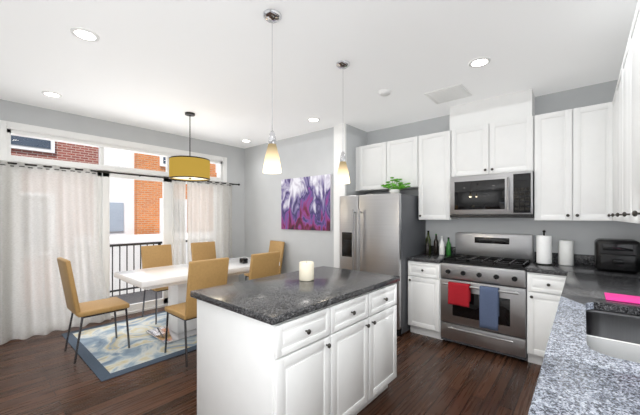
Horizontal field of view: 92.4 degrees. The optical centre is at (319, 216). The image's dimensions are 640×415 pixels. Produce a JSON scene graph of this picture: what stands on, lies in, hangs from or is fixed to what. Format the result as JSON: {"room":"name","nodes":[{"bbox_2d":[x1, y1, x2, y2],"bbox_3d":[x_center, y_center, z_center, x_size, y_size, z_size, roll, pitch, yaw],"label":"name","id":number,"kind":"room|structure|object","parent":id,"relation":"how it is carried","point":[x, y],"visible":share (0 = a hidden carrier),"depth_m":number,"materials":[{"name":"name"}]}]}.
{"room":"kitchen","nodes":[
{"label":"kitchen","id":0,"kind":"room"},
{"bbox_2d":[0,307,541,414],"bbox_3d":[-0.926,1.440,2.308,5.750,0.080,6.140,0,0,41],"label":"floor","id":1,"kind":"structure","parent":0,"point":[42,375],"depth_m":2.58,"materials":[{"name":"brown wood"}]},
{"bbox_2d":[61,311,196,381],"bbox_3d":[-1.651,1.394,4.082,1.620,0.010,2.510,0,0,41],"label":"rug","id":2,"kind":"object","parent":1,"relation":"on","point":[104,354],"visible":0.46,"depth_m":3.29,"materials":[{"name":"fabric"}]},
{"bbox_2d":[57,257,129,363],"bbox_3d":[-2.348,0.899,3.192,0.430,0.981,0.538,0,0,41],"label":"chair","id":3,"kind":"object","parent":2,"relation":"on","point":[82,310],"visible":0.98,"depth_m":3.06,"materials":[{"name":"beige leather"}]},
{"bbox_2d":[141,244,172,324],"bbox_3d":[-2.185,0.899,4.296,0.538,0.981,0.430,0,0,41],"label":"chair","id":4,"kind":"object","parent":2,"relation":"on","point":[152,256],"visible":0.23,"depth_m":4.38,"materials":[{"name":"beige leather"}]},
{"bbox_2d":[164,257,228,366],"bbox_3d":[-1.252,0.899,3.127,0.538,0.981,0.430,0,0,41],"label":"chair","id":5,"kind":"object","parent":2,"relation":"on","point":[207,273],"visible":0.56,"depth_m":2.93,"materials":[{"name":"beige leather"}]},
{"bbox_2d":[114,257,279,343],"bbox_3d":[-1.484,1.014,3.985,0.840,0.748,1.820,0,0,41],"label":"dining table","id":6,"kind":"object","parent":2,"relation":"on","point":[173,278],"visible":0.46,"depth_m":3.60,"materials":[{"name":"white paint"}]},
{"bbox_2d":[239,258,247,263],"bbox_3d":[-1.059,0.605,4.251,0.100,0.069,0.083,0,0,41],"label":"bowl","id":7,"kind":"object","parent":6,"relation":"on","point":[243,260],"visible":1,"depth_m":4.22,"materials":[{"name":"black ceramic"}]},
{"bbox_2d":[191,241,215,260],"bbox_3d":[-1.716,0.899,4.842,0.538,0.981,0.430,0,0,41],"label":"chair","id":8,"kind":"object","parent":2,"relation":"on","point":[203,250],"visible":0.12,"depth_m":4.96,"materials":[{"name":"beige leather"}]},
{"bbox_2d":[244,240,284,280],"bbox_3d":[-0.916,0.899,5.070,0.538,0.981,0.430,0,0,-41],"label":"chair","id":9,"kind":"object","parent":2,"relation":"on","point":[274,246],"visible":0.21,"depth_m":5.11,"materials":[{"name":"beige leather"}]},
{"bbox_2d":[249,251,279,279],"bbox_3d":[-0.805,0.899,3.680,0.538,0.981,0.430,0,0,41],"label":"chair","id":10,"kind":"object","parent":2,"relation":"on","point":[264,264],"visible":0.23,"depth_m":3.49,"materials":[{"name":"beige leather"}]},
{"bbox_2d":[195,278,399,414],"bbox_3d":[-0.079,0.960,2.224,0.806,0.880,1.284,0,0,41],"label":"kitchen island","id":11,"kind":"object","parent":1,"relation":"on","point":[324,342],"depth_m":1.80,"materials":[{"name":"wood"}]},
{"bbox_2d":[190,266,399,325],"bbox_3d":[-0.098,0.500,2.241,0.815,0.040,1.345,0,0,41],"label":"island countertop","id":12,"kind":"structure","parent":11,"relation":"on","point":[270,299],"depth_m":1.95,"materials":[{"name":"grey stone"}]},
{"bbox_2d":[299,261,313,280],"bbox_3d":[-0.102,0.409,2.340,0.114,0.139,0.114,0,0,41],"label":"candle","id":13,"kind":"object","parent":12,"relation":"on","point":[306,270],"visible":1,"depth_m":2.29,"materials":[{"name":"wax"}]},
{"bbox_2d":[340,193,425,335],"bbox_3d":[0.823,0.560,4.106,0.865,1.680,0.853,0,0,41],"label":"fridge","id":14,"kind":"object","parent":1,"relation":"on","point":[383,234],"visible":0.69,"depth_m":3.76,"materials":[{"name":"silver metal"}]},
{"bbox_2d":[381,177,410,192],"bbox_3d":[0.983,-0.398,3.948,0.395,0.233,0.202,0,0,41],"label":"potted plant","id":15,"kind":"object","parent":14,"relation":"on","point":[394,188],"visible":0.98,"depth_m":3.92,"materials":[{"name":"green plant"}]},
{"bbox_2d":[441,232,533,360],"bbox_3d":[1.824,0.797,3.373,0.800,1.205,0.680,0,0,41],"label":"range","id":16,"kind":"object","parent":1,"relation":"on","point":[502,262],"visible":0.96,"depth_m":3.21,"materials":[{"name":"silver metal"}]},
{"bbox_2d":[448,281,469,306],"bbox_3d":[1.467,0.814,3.241,0.210,0.233,0.058,0,0,41],"label":"hanging towel","id":17,"kind":"object","parent":16,"relation":"hanging from","point":[458,294],"visible":0.98,"depth_m":3.22,"materials":[{"name":"red fabric"}]},
{"bbox_2d":[479,285,498,330],"bbox_3d":[1.684,0.903,3.055,0.165,0.413,0.058,0,0,41],"label":"hanging towel","id":18,"kind":"object","parent":16,"relation":"hanging from","point":[488,306],"visible":0.98,"depth_m":3.04,"materials":[{"name":"blue fabric"}]},
{"bbox_2d":[407,245,639,414],"bbox_3d":[0.349,0.744,1.216,2.148,1.311,5.896,0,0,41],"label":"kitchen cabinet","id":19,"kind":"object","parent":1,"relation":"on","point":[583,341],"depth_m":1.67,"materials":[{"name":"stone"}]},
{"bbox_2d":[425,239,428,254],"bbox_3d":[1.360,0.379,3.892,0.052,0.201,0.052,0,0,41],"label":"bottle","id":20,"kind":"object","parent":19,"relation":"on","point":[427,248],"visible":1,"depth_m":3.87,"materials":[{"name":"black glass"}]},
{"bbox_2d":[426,231,430,253],"bbox_3d":[1.409,0.328,3.995,0.068,0.302,0.068,0,0,41],"label":"bottle","id":21,"kind":"object","parent":19,"relation":"on","point":[429,239],"visible":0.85,"depth_m":3.97,"materials":[{"name":"green glass"}]},
{"bbox_2d":[434,234,438,253],"bbox_3d":[1.497,0.348,3.959,0.060,0.261,0.060,0,0,41],"label":"bottle","id":22,"kind":"object","parent":19,"relation":"on","point":[436,246],"visible":1,"depth_m":3.94,"materials":[{"name":"black glass"}]},
{"bbox_2d":[439,236,444,254],"bbox_3d":[1.532,0.358,3.862,0.068,0.241,0.068,0,0,41],"label":"bottle","id":23,"kind":"object","parent":19,"relation":"on","point":[441,247],"visible":1,"depth_m":3.84,"materials":[{"name":"white glass"}]},
{"bbox_2d":[446,237,450,254],"bbox_3d":[1.624,0.368,3.877,0.056,0.221,0.056,0,0,41],"label":"bottle","id":24,"kind":"object","parent":19,"relation":"on","point":[448,247],"visible":1,"depth_m":3.86,"materials":[{"name":"green glass"}]},
{"bbox_2d":[535,230,552,265],"bbox_3d":[2.265,0.305,3.103,0.150,0.348,0.150,0,0,41],"label":"paper towel roll","id":25,"kind":"object","parent":19,"relation":"on","point":[543,249],"visible":1,"depth_m":3.05,"materials":[{"name":"paper"}]},
{"bbox_2d":[558,240,573,265],"bbox_3d":[2.459,0.356,3.068,0.124,0.245,0.124,0,0,41],"label":"canister","id":26,"kind":"object","parent":19,"relation":"on","point":[565,252],"visible":1,"depth_m":3.02,"materials":[{"name":"white ceramic"}]},
{"bbox_2d":[594,238,639,273],"bbox_3d":[2.634,0.340,2.727,0.290,0.279,0.350,0,0,41],"label":"toaster oven","id":27,"kind":"object","parent":19,"relation":"on","point":[617,255],"visible":0.98,"depth_m":2.63,"materials":[{"name":"black plastic"}]},
{"bbox_2d":[604,292,639,303],"bbox_3d":[1.830,0.475,1.751,0.300,0.008,0.200,0,0,41],"label":"cloth","id":28,"kind":"object","parent":19,"relation":"on","point":[623,298],"visible":1,"depth_m":1.77,"materials":[{"name":"pink fabric"}]},
{"bbox_2d":[0,0,639,281],"bbox_3d":[-0.926,-0.010,2.308,5.750,2.820,6.140,0,0,41],"label":"wall","id":29,"kind":"structure","parent":0,"point":[150,72],"depth_m":2.90,"materials":[{"name":"paint"}]},
{"bbox_2d":[41,91,61,97],"bbox_3d":[-2.878,-1.315,3.296,0.170,0.008,0.170,0,0,41],"label":"recessed light","id":30,"kind":"object","parent":29,"relation":"in","point":[51,94],"visible":1,"depth_m":3.29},
{"bbox_2d":[60,167,82,170],"bbox_3d":[-2.988,-0.600,3.702,0.164,0.040,0.227,0,0,41],"label":"curtain rod","id":31,"kind":"object","parent":29,"relation":"attached to","point":[60,167],"depth_m":3.79,"materials":[{"name":"metal"}]},
{"bbox_2d":[0,160,110,344],"bbox_3d":[-3.285,0.383,3.605,0.118,2.005,1.430,0,0,41],"label":"curtain","id":32,"kind":"object","parent":31,"relation":"hanging from","point":[49,217],"visible":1,"depth_m":3.62,"materials":[{"name":"fabric"}]},
{"bbox_2d":[70,27,99,41],"bbox_3d":[-1.695,-1.315,2.217,0.170,0.008,0.170,0,0,41],"label":"recessed light","id":33,"kind":"object","parent":29,"relation":"in","point":[84,34],"visible":1,"depth_m":2.21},
{"bbox_2d":[0,120,226,317],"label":"window","id":34,"kind":"structure","parent":29,"relation":"in","point":[8,129],"depth_m":4.31,"materials":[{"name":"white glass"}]},
{"bbox_2d":[90,170,168,178],"bbox_3d":[-2.577,-0.600,4.231,0.228,0.040,0.982,0,0,41],"label":"curtain rod","id":35,"kind":"object","parent":29,"relation":"attached to","point":[139,175],"depth_m":4.29,"materials":[{"name":"metal"}]},
{"bbox_2d":[169,112,209,181],"bbox_3d":[-1.655,-0.897,3.908,0.484,0.843,0.484,0,0,41],"label":"drum pendant light","id":36,"kind":"object","parent":29,"relation":"hanging from","point":[189,168],"visible":1,"depth_m":3.73,"materials":[{"name":"fabric"}]},
{"bbox_2d":[207,181,239,185],"bbox_3d":[-1.641,-0.600,5.318,0.222,0.040,0.715,0,0,41],"label":"curtain rod","id":37,"kind":"object","parent":29,"relation":"attached to","point":[207,181],"depth_m":5.46,"materials":[{"name":"metal"}]},
{"bbox_2d":[172,180,185,264],"bbox_3d":[-2.224,0.383,4.843,0.109,2.005,0.229,0,0,41],"label":"curtain","id":38,"kind":"object","parent":37,"relation":"hanging from","point":[178,222],"visible":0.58,"depth_m":4.82,"materials":[{"name":"fabric"}]},
{"bbox_2d":[187,181,231,263],"bbox_3d":[-1.866,0.383,5.261,0.119,2.005,0.840,0,0,41],"label":"curtain","id":39,"kind":"object","parent":37,"relation":"hanging from","point":[209,211],"visible":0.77,"depth_m":5.26,"materials":[{"name":"fabric"}]},
{"bbox_2d":[263,9,281,173],"bbox_3d":[-0.312,-0.804,2.006,0.124,1.029,0.124,0,0,41],"label":"pendant light","id":40,"kind":"object","parent":29,"relation":"hanging from","point":[272,164],"visible":0.98,"depth_m":1.98,"materials":[{"name":"white glass"}]},
{"bbox_2d":[281,174,331,230],"bbox_3d":[-0.240,-0.212,4.853,1.060,0.835,0.037,0,0,41],"label":"picture","id":41,"kind":"object","parent":29,"relation":"attached to","point":[306,203],"visible":1,"depth_m":4.79},
{"bbox_2d":[307,118,319,121],"bbox_3d":[-0.086,-1.315,4.156,0.170,0.008,0.170,0,0,41],"label":"recessed light","id":42,"kind":"object","parent":29,"relation":"in","point":[313,119],"visible":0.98,"depth_m":4.14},
{"bbox_2d":[336,60,349,183],"bbox_3d":[0.198,-0.804,2.643,0.124,1.029,0.124,0,0,41],"label":"pendant light","id":43,"kind":"object","parent":29,"relation":"hanging from","point":[343,175],"visible":1,"depth_m":2.61,"materials":[{"name":"white glass"}]},
{"bbox_2d":[356,141,391,191],"bbox_3d":[0.836,-0.703,4.449,0.576,0.645,0.352,0,0,41],"label":"upper cabinet","id":44,"kind":"object","parent":29,"relation":"attached to","point":[373,161],"depth_m":4.29,"materials":[{"name":"wood"}]},
{"bbox_2d":[379,89,390,95],"bbox_3d":[0.681,-1.302,3.223,0.128,0.034,0.128,0,0,41],"label":"smoke detector","id":45,"kind":"object","parent":29,"relation":"attached to","point":[384,92],"visible":1,"depth_m":3.19,"materials":[{"name":"white plastic"}]},
{"bbox_2d":[392,136,419,190],"bbox_3d":[1.159,-0.703,4.172,0.499,0.645,0.352,0,0,41],"label":"upper cabinet","id":46,"kind":"object","parent":29,"relation":"attached to","point":[405,152],"depth_m":3.97,"materials":[{"name":"wood"}]},
{"bbox_2d":[412,130,459,219],"bbox_3d":[1.503,-0.495,3.878,0.517,1.060,0.352,0,0,41],"label":"upper cabinet","id":47,"kind":"object","parent":29,"relation":"attached to","point":[437,150],"depth_m":3.72,"materials":[{"name":"wood"}]},
{"bbox_2d":[424,84,471,103],"bbox_3d":[1.377,-1.312,3.297,0.380,0.015,0.380,0,0,41],"label":"air vent","id":48,"kind":"object","parent":29,"relation":"in","point":[452,93],"visible":1,"depth_m":3.27,"materials":[{"name":"white metal"}]},
{"bbox_2d":[456,122,495,176],"bbox_3d":[1.830,-0.745,3.597,0.456,0.560,0.352,0,0,41],"label":"upper cabinet","id":49,"kind":"object","parent":29,"relation":"attached to","point":[475,145],"depth_m":3.43,"materials":[{"name":"wood"}]},
{"bbox_2d":[468,57,490,67],"bbox_3d":[1.359,-1.315,2.615,0.170,0.008,0.170,0,0,41],"label":"recessed light","id":50,"kind":"object","parent":29,"relation":"in","point":[479,62],"visible":1,"depth_m":2.61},
{"bbox_2d":[496,115,535,173],"bbox_3d":[2.091,-0.745,3.374,0.456,0.560,0.352,0,0,41],"label":"upper cabinet","id":51,"kind":"object","parent":29,"relation":"attached to","point":[515,138],"depth_m":3.19,"materials":[{"name":"wood"}]},
{"bbox_2d":[450,171,533,217],"bbox_3d":[1.929,-0.227,3.449,0.796,0.470,0.449,0,0,41],"label":"microwave","id":52,"kind":"object","parent":51,"relation":"attached to","point":[505,195],"visible":1,"depth_m":3.28,"materials":[{"name":"silver metal"}]},
{"bbox_2d":[534,110,563,220],"bbox_3d":[2.380,-0.495,3.126,0.417,1.060,0.352,0,0,41],"label":"upper cabinet","id":53,"kind":"object","parent":29,"relation":"attached to","point":[549,174],"depth_m":3.01,"materials":[{"name":"wood"}]},
{"bbox_2d":[564,103,607,220],"bbox_3d":[2.578,-0.495,2.935,0.356,1.060,0.384,0,0,41],"label":"upper cabinet","id":54,"kind":"object","parent":29,"relation":"attached to","point":[583,163],"depth_m":2.83,"materials":[{"name":"wood"}]},
{"bbox_2d":[608,89,615,220],"bbox_3d":[2.561,-0.495,2.437,0.379,1.060,0.506,0,0,41],"label":"upper cabinet","id":55,"kind":"object","parent":29,"relation":"attached to","point":[611,105],"depth_m":2.70,"materials":[{"name":"wood"}]},
{"bbox_2d":[616,58,623,221],"bbox_3d":[2.004,-0.495,1.766,0.352,1.060,0.562,0,0,41],"label":"upper cabinet","id":56,"kind":"object","parent":29,"relation":"attached to","point":[620,83],"depth_m":2.13,"materials":[{"name":"wood"}]},
{"bbox_2d":[624,10,635,222],"bbox_3d":[1.711,-0.495,1.424,0.352,1.060,0.562,0,0,41],"label":"upper cabinet","id":57,"kind":"object","parent":29,"relation":"attached to","point":[630,52],"depth_m":1.67,"materials":[{"name":"wood"}]},
{"bbox_2d":[636,0,639,223],"bbox_3d":[1.418,-0.495,1.083,0.352,1.060,0.562,0,0,41],"label":"upper cabinet","id":58,"kind":"object","parent":29,"relation":"attached to","point":[638,4],"depth_m":1.44,"materials":[{"name":"wood"}]},
{"label":"outside","id":59,"kind":"structure","parent":0,"visible":0},
{"bbox_2d":[11,135,216,295],"bbox_3d":[-10.921,-3.000,10.677,17.520,17.200,30.000,0,0,41],"label":"buildings","id":60,"kind":"structure","parent":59,"point":[145,222],"depth_m":10.61,"materials":[{"name":"red brick"}]}
]}

